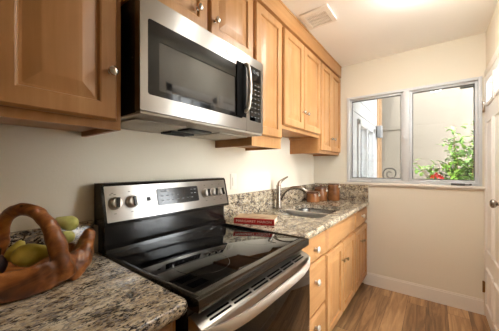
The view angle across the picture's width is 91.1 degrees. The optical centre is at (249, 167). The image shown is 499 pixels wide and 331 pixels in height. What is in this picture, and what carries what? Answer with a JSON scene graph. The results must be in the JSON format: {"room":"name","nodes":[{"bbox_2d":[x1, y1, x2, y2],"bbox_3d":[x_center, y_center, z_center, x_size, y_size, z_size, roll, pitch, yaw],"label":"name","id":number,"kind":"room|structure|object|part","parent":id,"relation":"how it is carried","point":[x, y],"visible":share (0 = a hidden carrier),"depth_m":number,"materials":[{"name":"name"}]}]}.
{"room":"kitchen","nodes":[
{"label":"kitchen","id":0,"kind":"room"},
{"bbox_2d":[0,124,313,254],"bbox_3d":[-0.847,0.051,0.988,0.120,2.480,5.603,0,0,37],"label":"wall","id":1,"kind":"structure","parent":0,"point":[56,171],"depth_m":1.13,"materials":[{"name":"beige paint"}]},
{"bbox_2d":[7,220,93,253],"bbox_3d":[-1.184,0.304,0.420,0.020,0.146,1.650,0,0,37],"label":"backsplash","id":2,"kind":"structure","parent":1,"relation":"attached to","point":[35,236],"depth_m":0.92,"materials":[{"name":"stone"}]},
{"bbox_2d":[0,0,120,136],"bbox_3d":[-0.771,-0.594,0.675,0.375,0.921,0.694,0,0,37],"label":"upper cabinet","id":3,"kind":"object","parent":1,"relation":"attached to","point":[60,60],"visible":1,"depth_m":0.73,"materials":[{"name":"brown wood"}]},
{"bbox_3d":[-0.454,-0.321,0.814,0.033,0.032,0.032,0,0,37],"label":"knob","id":4,"kind":"part","parent":3,"relation":"part of","materials":[{"name":"silver metal"}]},
{"bbox_2d":[121,0,252,57],"bbox_3d":[-0.320,-0.836,1.277,0.375,0.437,0.765,0,0,37],"label":"upper cabinet","id":5,"kind":"object","parent":1,"relation":"attached to","point":[231,21],"visible":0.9,"depth_m":1.28,"materials":[{"name":"brown wood"}]},
{"bbox_3d":[-0.318,-0.839,1.044,0.026,0.391,0.364,0,0,37],"label":"door","id":6,"kind":"part","parent":5,"relation":"part of","materials":[{"name":"brown wood"}]},
{"bbox_2d":[121,0,262,140],"bbox_3d":[-0.290,-0.397,1.255,0.448,0.435,0.760,0,0,37],"label":"microwave","id":7,"kind":"object","parent":5,"relation":"attached to","point":[179,78],"visible":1,"depth_m":1.01,"materials":[{"name":"silver metal"}]},
{"bbox_3d":[-0.310,-0.195,1.270,0.395,0.012,0.754,0,0,37],"label":"underside panel","id":8,"kind":"part","parent":7,"relation":"part of","materials":[{"name":"beige"}]},
{"bbox_3d":[-0.210,-0.397,1.093,0.029,0.271,0.539,0,0,37],"label":"door glass","id":9,"kind":"part","parent":7,"relation":"part of","materials":[{"name":"black glass"}]},
{"bbox_3d":[-0.010,-0.427,1.300,0.054,0.272,0.022,0,0,37],"label":"handle","id":10,"kind":"part","parent":7,"relation":"part of","materials":[{"name":"silver metal"}]},
{"bbox_3d":[0.018,-0.407,1.401,0.035,0.413,0.156,0,0,37],"label":"control panel","id":11,"kind":"part","parent":7,"relation":"part of","materials":[{"name":"silver metal"}]},
{"bbox_3d":[-0.226,-0.731,1.117,0.033,0.032,0.032,0,0,37],"label":"knob","id":12,"kind":"part","parent":5,"relation":"part of","materials":[{"name":"silver metal"}]},
{"bbox_3d":[-0.159,-0.727,1.207,0.033,0.032,0.032,0,0,37],"label":"knob","id":13,"kind":"part","parent":5,"relation":"part of","materials":[{"name":"silver metal"}]},
{"bbox_3d":[-0.091,-0.839,1.345,0.026,0.391,0.358,0,0,37],"label":"door","id":14,"kind":"part","parent":5,"relation":"part of","materials":[{"name":"brown wood"}]},
{"bbox_2d":[230,174,236,189],"bbox_3d":[-0.120,0.104,1.846,0.011,0.118,0.070,0,0,37],"label":"light switch","id":15,"kind":"object","parent":1,"relation":"attached to","point":[233,177],"visible":1,"depth_m":1.84,"materials":[{"name":"beige plastic"}]},
{"bbox_2d":[215,0,281,150],"bbox_3d":[0.006,-0.596,1.738,0.342,0.917,0.357,0,0,37],"label":"upper cabinet","id":16,"kind":"object","parent":1,"relation":"attached to","point":[267,30],"visible":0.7,"depth_m":1.63,"materials":[{"name":"brown wood"}]},
{"bbox_3d":[0.114,-0.596,1.657,0.018,0.917,0.357,0,0,37],"label":"frame","id":17,"kind":"part","parent":16,"relation":"part of","materials":[{"name":"brown wood"}]},
{"bbox_3d":[0.129,-0.622,1.640,0.026,0.825,0.326,0,0,37],"label":"door","id":18,"kind":"part","parent":16,"relation":"part of","materials":[{"name":"brown wood"}]},
{"bbox_2d":[224,184,314,219],"bbox_3d":[0.294,0.289,2.389,0.020,0.176,1.707,0,0,37],"label":"backsplash","id":19,"kind":"structure","parent":1,"relation":"attached to","point":[256,201],"depth_m":2.08,"materials":[{"name":"stone"}]},
{"bbox_2d":[282,25,319,139],"bbox_3d":[0.350,-0.671,2.169,0.375,0.765,0.742,0,0,37],"label":"upper cabinet","id":20,"kind":"object","parent":1,"relation":"attached to","point":[300,66],"visible":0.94,"depth_m":2.02,"materials":[{"name":"brown wood"}]},
{"bbox_3d":[0.350,-0.675,1.933,0.026,0.718,0.340,0,0,37],"label":"door","id":21,"kind":"part","parent":20,"relation":"part of","materials":[{"name":"brown wood"}]},
{"bbox_3d":[0.568,-0.675,2.224,0.026,0.718,0.366,0,0,37],"label":"door","id":22,"kind":"part","parent":20,"relation":"part of","materials":[{"name":"brown wood"}]},
{"bbox_2d":[290,61,340,155],"bbox_3d":[0.766,-0.599,2.723,0.375,0.911,0.636,0,0,37],"label":"upper cabinet","id":23,"kind":"object","parent":1,"relation":"attached to","point":[328,143],"visible":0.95,"depth_m":2.54,"materials":[{"name":"brown wood"}]},
{"bbox_3d":[0.784,-0.603,2.511,0.026,0.863,0.287,0,0,37],"label":"door","id":24,"kind":"part","parent":23,"relation":"part of","materials":[{"name":"brown wood"}]},
{"bbox_3d":[0.861,-0.599,2.651,0.018,0.911,0.636,0,0,37],"label":"frame","id":25,"kind":"part","parent":23,"relation":"part of","materials":[{"name":"brown wood"}]},
{"bbox_3d":[0.968,-0.603,2.757,0.026,0.863,0.308,0,0,37],"label":"door","id":26,"kind":"part","parent":23,"relation":"part of","materials":[{"name":"brown wood"}]},
{"bbox_2d":[281,0,497,66],"bbox_3d":[-0.168,-1.249,0.478,1.818,0.120,5.603,0,0,37],"label":"ceiling","id":27,"kind":"structure","parent":0,"point":[363,30],"depth_m":2.03,"materials":[{"name":"white paint"}]},
{"bbox_2d":[256,0,340,77],"bbox_3d":[-0.023,-1.121,1.696,0.346,0.133,3.225,0,0,37],"label":"fascia board","id":28,"kind":"object","parent":27,"relation":"attached to","point":[277,9],"visible":0.41,"depth_m":2.00,"materials":[{"name":"brown wood"}]},
{"bbox_2d":[299,4,336,29],"bbox_3d":[0.542,-1.182,1.932,0.223,0.014,0.230,0,0,37],"label":"ceiling vent","id":29,"kind":"object","parent":27,"relation":"in","point":[322,15],"visible":1,"depth_m":1.92,"materials":[{"name":"white paint"}]},
{"bbox_2d":[306,10,330,26],"bbox_3d":[0.548,-1.183,1.942,0.160,0.012,0.165,0,0,37],"label":"grille","id":30,"kind":"object","parent":29,"relation":"attached to","point":[322,17],"depth_m":1.94,"materials":[{"name":"white plastic"}]},
{"bbox_2d":[314,32,485,298],"bbox_3d":[1.526,0.051,2.634,1.698,2.480,0.120,0,0,37],"label":"wall","id":31,"kind":"structure","parent":0,"point":[434,238],"depth_m":2.42,"materials":[{"name":"beige paint"}]},
{"bbox_2d":[315,183,367,201],"bbox_3d":[1.067,0.285,2.890,0.614,0.184,0.020,0,0,37],"label":"backsplash","id":32,"kind":"structure","parent":31,"relation":"attached to","point":[351,192],"depth_m":2.80,"materials":[{"name":"stone"}]},
{"bbox_2d":[347,76,481,185],"bbox_3d":[1.604,-0.321,2.520,1.148,0.970,0.120,0,0,37],"label":"window","id":33,"kind":"structure","parent":31,"relation":"in","point":[406,95],"depth_m":2.48,"materials":[{"name":"silver metal"}]},
{"bbox_3d":[1.388,-0.321,2.703,0.530,0.918,0.040,0,0,37],"label":"sash","id":34,"kind":"part","parent":33,"relation":"part of","materials":[{"name":"silver metal"}]},
{"bbox_3d":[1.849,-0.321,2.357,0.510,0.918,0.040,0,0,37],"label":"sash","id":35,"kind":"part","parent":33,"relation":"part of","materials":[{"name":"silver metal"}]},
{"bbox_3d":[2.017,-0.745,2.261,0.110,0.020,0.012,0,0,37],"label":"stay arm","id":36,"kind":"part","parent":33,"relation":"part of","materials":[{"name":"grey metal"}]},
{"bbox_2d":[344,182,484,190],"bbox_3d":[1.601,0.184,2.523,1.200,0.038,0.088,0,0,37],"label":"trim","id":37,"kind":"structure","parent":31,"relation":"attached to","point":[454,187],"depth_m":2.40,"materials":[{"name":"white paint"}]},
{"bbox_2d":[364,272,483,314],"bbox_3d":[1.673,1.225,2.439,0.988,0.132,0.016,0,0,37],"label":"baseboard","id":38,"kind":"structure","parent":31,"relation":"attached to","point":[468,303],"depth_m":2.38,"materials":[{"name":"white paint"}]},
{"bbox_3d":[1.697,0.174,2.644,1.250,0.054,0.100,0,0,37],"label":"trim","id":39,"kind":"structure","parent":31,"relation":"attached to","visible":0},
{"bbox_2d":[382,168,395,177],"bbox_3d":[1.551,0.074,2.716,0.137,0.147,0.030,0,0,37],"label":"scroll","id":40,"kind":"object","parent":39,"relation":"on","point":[386,168],"visible":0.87,"depth_m":2.71,"materials":[{"name":"black metal"}]},
{"bbox_2d":[332,283,490,330],"bbox_3d":[-0.168,1.341,0.478,1.818,0.100,5.603,0,0,37],"label":"floor","id":41,"kind":"structure","parent":0,"point":[371,308],"depth_m":2.14,"materials":[{"name":"brown wood"}]},
{"bbox_2d":[158,321,174,330],"bbox_3d":[-0.930,0.855,0.229,0.658,0.872,1.649,0,0,37],"label":"base cabinet","id":42,"kind":"object","parent":41,"relation":"on","point":[170,327],"visible":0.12,"depth_m":0.68,"materials":[{"name":"brown wood"}]},
{"bbox_2d":[0,220,186,330],"bbox_3d":[-0.926,0.324,0.234,0.656,0.186,1.662,0,0,37],"label":"countertop","id":43,"kind":"structure","parent":42,"relation":"on","point":[108,296],"depth_m":0.68,"materials":[{"name":"beige stone"}]},
{"bbox_2d":[0,203,95,303],"bbox_3d":[-0.720,0.242,0.765,0.235,0.268,0.431,0,0,39],"label":"wooden basket","id":44,"kind":"object","parent":43,"relation":"on","point":[65,261],"visible":0.89,"depth_m":0.75,"materials":[{"name":"brown wood"}]},
{"bbox_2d":[0,248,7,272],"bbox_3d":[-0.745,0.278,0.724,0.048,0.080,0.044,0,0,37],"label":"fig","id":45,"kind":"object","parent":44,"relation":"in","point":[3,262],"visible":0.98,"depth_m":0.72,"materials":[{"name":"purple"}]},
{"bbox_2d":[4,235,25,261],"bbox_3d":[-0.750,0.259,0.784,0.049,0.081,0.052,0,0,37],"label":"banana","id":46,"kind":"object","parent":44,"relation":"in","point":[8,252],"visible":0.6,"depth_m":0.77,"materials":[{"name":"yellow food"}]},
{"bbox_2d":[10,243,48,266],"bbox_3d":[-0.679,0.273,0.780,0.070,0.071,0.120,0,0,37],"label":"pear","id":47,"kind":"object","parent":44,"relation":"in","point":[27,255],"visible":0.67,"depth_m":0.75,"materials":[{"name":"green food"}]},
{"bbox_2d":[63,231,74,242],"bbox_3d":[-0.684,0.257,0.892,0.050,0.048,0.084,0,0,37],"label":"pear","id":48,"kind":"object","parent":44,"relation":"in","point":[70,235],"visible":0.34,"depth_m":0.90,"materials":[{"name":"green food"}]},
{"bbox_2d":[55,216,78,230],"bbox_3d":[-0.688,0.208,0.913,0.057,0.060,0.092,0,0,37],"label":"pear","id":49,"kind":"object","parent":48,"relation":"on","point":[69,223],"visible":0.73,"depth_m":0.91,"materials":[{"name":"green food"}]},
{"bbox_2d":[94,178,309,330],"bbox_3d":[-0.163,0.680,1.175,0.728,1.222,0.776,0,0,37],"label":"range","id":50,"kind":"object","parent":41,"relation":"on","point":[176,235],"visible":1,"depth_m":1.08,"materials":[{"name":"black metal"}]},
{"bbox_3d":[-0.578,0.156,1.063,0.038,0.057,0.058,0,0,37],"label":"knob","id":51,"kind":"part","parent":50,"relation":"part of","materials":[{"name":"silver metal"}]},
{"bbox_3d":[-0.533,0.156,1.123,0.038,0.057,0.058,0,0,37],"label":"knob","id":52,"kind":"part","parent":50,"relation":"part of","materials":[{"name":"silver metal"}]},
{"bbox_3d":[-0.384,0.150,1.341,0.023,0.085,0.267,0,0,37],"label":"display panel","id":53,"kind":"part","parent":50,"relation":"part of","materials":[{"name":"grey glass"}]},
{"bbox_2d":[102,223,308,313],"bbox_3d":[-0.163,0.393,1.180,0.623,0.041,0.760,0,0,37],"label":"cooktop","id":54,"kind":"object","parent":50,"relation":"in","point":[202,265],"depth_m":1.02,"materials":[{"name":"black glass"}]},
{"bbox_3d":[-0.258,0.156,1.488,0.038,0.057,0.058,0,0,37],"label":"knob","id":55,"kind":"part","parent":50,"relation":"part of","materials":[{"name":"silver metal"}]},
{"bbox_3d":[-0.219,0.156,1.540,0.038,0.057,0.058,0,0,37],"label":"knob","id":56,"kind":"part","parent":50,"relation":"part of","materials":[{"name":"silver metal"}]},
{"bbox_3d":[-0.184,0.156,1.587,0.038,0.057,0.058,0,0,37],"label":"knob","id":57,"kind":"part","parent":50,"relation":"part of","materials":[{"name":"silver metal"}]},
{"bbox_3d":[0.067,0.767,1.007,0.062,0.648,0.748,0,0,37],"label":"oven door","id":58,"kind":"part","parent":50,"relation":"part of","materials":[{"name":"silver metal"}]},
{"bbox_3d":[0.110,0.480,0.976,0.052,0.037,0.730,0,0,37],"label":"handle","id":59,"kind":"part","parent":50,"relation":"part of","materials":[{"name":"silver metal"}]},
{"bbox_3d":[0.092,0.786,0.989,0.008,0.580,0.732,0,0,37],"label":"glass","id":60,"kind":"part","parent":50,"relation":"part of","materials":[{"name":"black glass"}]},
{"bbox_2d":[302,231,325,330],"bbox_3d":[0.167,0.855,1.690,0.658,0.872,0.432,0,0,37],"label":"base cabinet","id":61,"kind":"object","parent":41,"relation":"on","point":[316,247],"visible":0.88,"depth_m":1.55,"materials":[{"name":"brown wood"}]},
{"bbox_3d":[0.394,0.504,1.521,0.026,0.157,0.406,0,0,37],"label":"drawer","id":62,"kind":"part","parent":61,"relation":"part of","materials":[{"name":"brown wood"}]},
{"bbox_3d":[0.419,0.503,1.505,0.033,0.043,0.043,0,0,37],"label":"knob","id":63,"kind":"part","parent":61,"relation":"part of","materials":[{"name":"silver metal"}]},
{"bbox_3d":[0.394,1.054,1.521,0.026,0.259,0.406,0,0,37],"label":"drawer","id":64,"kind":"part","parent":61,"relation":"part of","materials":[{"name":"brown wood"}]},
{"bbox_3d":[0.394,0.752,1.521,0.026,0.311,0.406,0,0,37],"label":"drawer","id":65,"kind":"part","parent":61,"relation":"part of","materials":[{"name":"brown wood"}]},
{"bbox_2d":[284,213,354,330],"bbox_3d":[0.527,0.855,2.169,0.658,0.872,0.762,0,0,37],"label":"base cabinet","id":66,"kind":"object","parent":41,"relation":"on","point":[339,254],"visible":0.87,"depth_m":1.93,"materials":[{"name":"brown wood"}]},
{"bbox_2d":[224,183,368,238],"bbox_3d":[0.549,0.305,2.210,0.642,0.224,1.731,0,0,37],"label":"countertop","id":67,"kind":"structure","parent":66,"relation":"on","point":[353,198],"depth_m":2.06,"materials":[{"name":"beige stone"}]},
{"bbox_2d":[234,213,277,225],"bbox_3d":[0.048,0.357,1.702,0.275,0.038,0.166,0,0,15],"label":"book","id":68,"kind":"object","parent":67,"relation":"on","point":[256,219],"visible":1,"depth_m":1.64,"materials":[{"name":"red paper"}]},
{"bbox_2d":[275,176,307,209],"bbox_3d":[0.383,0.228,2.209,0.275,0.297,0.162,0,0,37],"label":"kitchen faucet","id":69,"kind":"object","parent":67,"relation":"on","point":[279,196],"visible":1,"depth_m":2.21,"materials":[{"name":"silver metal"}]},
{"bbox_3d":[0.306,0.124,2.274,0.038,0.090,0.152,0,0,44],"label":"lever","id":70,"kind":"part","parent":69,"relation":"part of","materials":[{"name":"silver metal"}]},
{"bbox_3d":[0.348,0.232,2.205,0.176,0.135,0.033,0,0,18],"label":"spout","id":71,"kind":"part","parent":69,"relation":"part of","materials":[{"name":"silver metal"}]},
{"bbox_2d":[283,208,335,217],"bbox_3d":[0.541,0.496,2.184,0.433,0.222,0.683,0,0,37],"label":"sink","id":72,"kind":"object","parent":67,"relation":"in","point":[303,212],"visible":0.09,"depth_m":2.21,"materials":[{"name":"silver metal"}]},
{"bbox_3d":[0.421,0.492,2.025,0.433,0.150,0.284,0,0,37],"label":"bowl","id":73,"kind":"part","parent":72,"relation":"part of","materials":[{"name":"silver metal"}]},
{"bbox_3d":[0.628,0.512,2.299,0.433,0.190,0.395,0,0,37],"label":"bowl","id":74,"kind":"part","parent":72,"relation":"part of","materials":[{"name":"silver metal"}]},
{"bbox_2d":[306,191,319,201],"bbox_3d":[0.707,0.320,2.720,0.147,0.113,0.147,0,0,9],"label":"canister","id":75,"kind":"object","parent":67,"relation":"on","point":[311,196],"visible":0.98,"depth_m":2.66,"materials":[{"name":"brown metal"}]},
{"bbox_3d":[0.707,0.273,2.720,0.146,0.019,0.146,0,0,37],"label":"lid","id":76,"kind":"part","parent":75,"relation":"part of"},
{"bbox_2d":[315,184,327,200],"bbox_3d":[0.830,0.284,2.847,0.143,0.185,0.143,0,0,9],"label":"canister","id":77,"kind":"object","parent":67,"relation":"on","point":[323,190],"visible":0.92,"depth_m":2.78,"materials":[{"name":"brown metal"}]},
{"bbox_3d":[0.830,0.218,2.847,0.143,0.053,0.143,0,0,37],"label":"lid","id":78,"kind":"part","parent":77,"relation":"part of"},
{"bbox_2d":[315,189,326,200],"bbox_3d":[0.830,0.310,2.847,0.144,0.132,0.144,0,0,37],"label":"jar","id":79,"kind":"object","parent":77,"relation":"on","point":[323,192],"depth_m":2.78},
{"bbox_2d":[328,183,340,200],"bbox_3d":[0.977,0.278,2.842,0.132,0.197,0.132,0,0,10],"label":"canister","id":80,"kind":"object","parent":67,"relation":"on","point":[333,188],"visible":1,"depth_m":2.79,"materials":[{"name":"brown metal"}]},
{"bbox_3d":[0.640,0.895,1.849,0.026,0.577,0.357,0,0,37],"label":"door","id":81,"kind":"part","parent":66,"relation":"part of","materials":[{"name":"brown wood"}]},
{"bbox_3d":[0.735,0.807,2.013,0.018,0.777,0.762,0,0,37],"label":"frame","id":82,"kind":"part","parent":66,"relation":"part of","materials":[{"name":"brown wood"}]},
{"bbox_3d":[0.754,0.504,2.000,0.026,0.157,0.736,0,0,37],"label":"drawer","id":83,"kind":"part","parent":66,"relation":"part of","materials":[{"name":"brown wood"}]},
{"bbox_3d":[0.864,0.895,2.147,0.026,0.577,0.368,0,0,37],"label":"door","id":84,"kind":"part","parent":66,"relation":"part of","materials":[{"name":"brown wood"}]},
{"bbox_2d":[352,207,366,292],"bbox_3d":[0.914,0.855,2.684,0.658,0.872,0.523,0,0,37],"label":"base cabinet","id":85,"kind":"object","parent":41,"relation":"on","point":[360,230],"visible":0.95,"depth_m":2.46,"materials":[{"name":"brown wood"}]},
{"bbox_3d":[1.053,0.895,2.399,0.026,0.577,0.209,0,0,37],"label":"door","id":86,"kind":"part","parent":85,"relation":"part of","materials":[{"name":"brown wood"}]},
{"bbox_3d":[1.141,0.504,2.515,0.026,0.157,0.501,0,0,37],"label":"drawer","id":87,"kind":"part","parent":85,"relation":"part of","materials":[{"name":"brown wood"}]},
{"bbox_3d":[1.207,0.895,2.603,0.026,0.577,0.281,0,0,37],"label":"door","id":88,"kind":"part","parent":85,"relation":"part of","materials":[{"name":"brown wood"}]},
{"bbox_2d":[486,0,498,67],"bbox_3d":[0.511,0.051,-0.032,0.120,2.480,5.363,0,0,37],"label":"wall","id":89,"kind":"structure","parent":0,"point":[492,32],"depth_m":1.91,"materials":[{"name":"beige paint"}]},
{"bbox_2d":[482,56,498,330],"bbox_3d":[1.798,0.251,1.818,0.115,2.048,0.810,0,0,37],"label":"door","id":90,"kind":"structure","parent":89,"relation":"in","point":[490,106],"depth_m":1.84,"materials":[{"name":"white paint"}]},
{"bbox_3d":[1.900,0.151,1.937,0.015,1.080,0.260,0,0,37],"label":"panel","id":91,"kind":"part","parent":90,"relation":"part of","materials":[{"name":"white paint"}]},
{"bbox_3d":[1.900,0.991,1.937,0.015,0.320,0.260,0,0,37],"label":"panel","id":92,"kind":"part","parent":90,"relation":"part of","materials":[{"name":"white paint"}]},
{"bbox_3d":[1.574,0.231,1.556,0.071,0.063,0.063,0,0,37],"label":"knob","id":93,"kind":"part","parent":90,"relation":"part of","materials":[{"name":"silver metal"}]},
{"bbox_3d":[1.704,0.151,1.675,0.015,1.080,0.255,0,0,37],"label":"panel","id":94,"kind":"part","parent":90,"relation":"part of","materials":[{"name":"white paint"}]},
{"bbox_3d":[1.704,0.991,1.675,0.015,0.320,0.255,0,0,37],"label":"panel","id":95,"kind":"part","parent":90,"relation":"part of","materials":[{"name":"white paint"}]},
{"bbox_2d":[484,45,498,315],"bbox_3d":[1.795,0.226,1.788,0.012,2.130,0.906,0,0,37],"label":"trim","id":96,"kind":"structure","parent":89,"relation":"attached to","point":[496,54],"depth_m":2.13,"materials":[{"name":"white paint"}]},
{"label":"outside","id":97,"kind":"structure","parent":0,"visible":0},
{"bbox_3d":[1.500,1.491,-0.501,15.000,0.100,17.000,0,0,37],"label":"ground","id":98,"kind":"structure","parent":97,"visible":0},
{"bbox_2d":[353,85,472,178],"bbox_3d":[3.601,-0.459,2.673,4.650,3.800,2.200,0,0,37],"label":"exterior wall","id":99,"kind":"structure","parent":98,"relation":"on","point":[376,123],"depth_m":4.17,"materials":[{"name":"grey paint"}]},
{"bbox_3d":[1.804,-0.144,3.898,0.004,0.930,1.000,0,0,37],"label":"pane","id":100,"kind":"part","parent":99,"relation":"part of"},
{"bbox_2d":[414,123,472,179],"bbox_3d":[2.458,0.443,2.843,0.599,2.000,0.877,0,0,-31],"label":"leafy shrub","id":101,"kind":"object","parent":98,"relation":"on","point":[457,172],"visible":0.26,"depth_m":2.84,"materials":[{"name":"green plant"}]}
]}

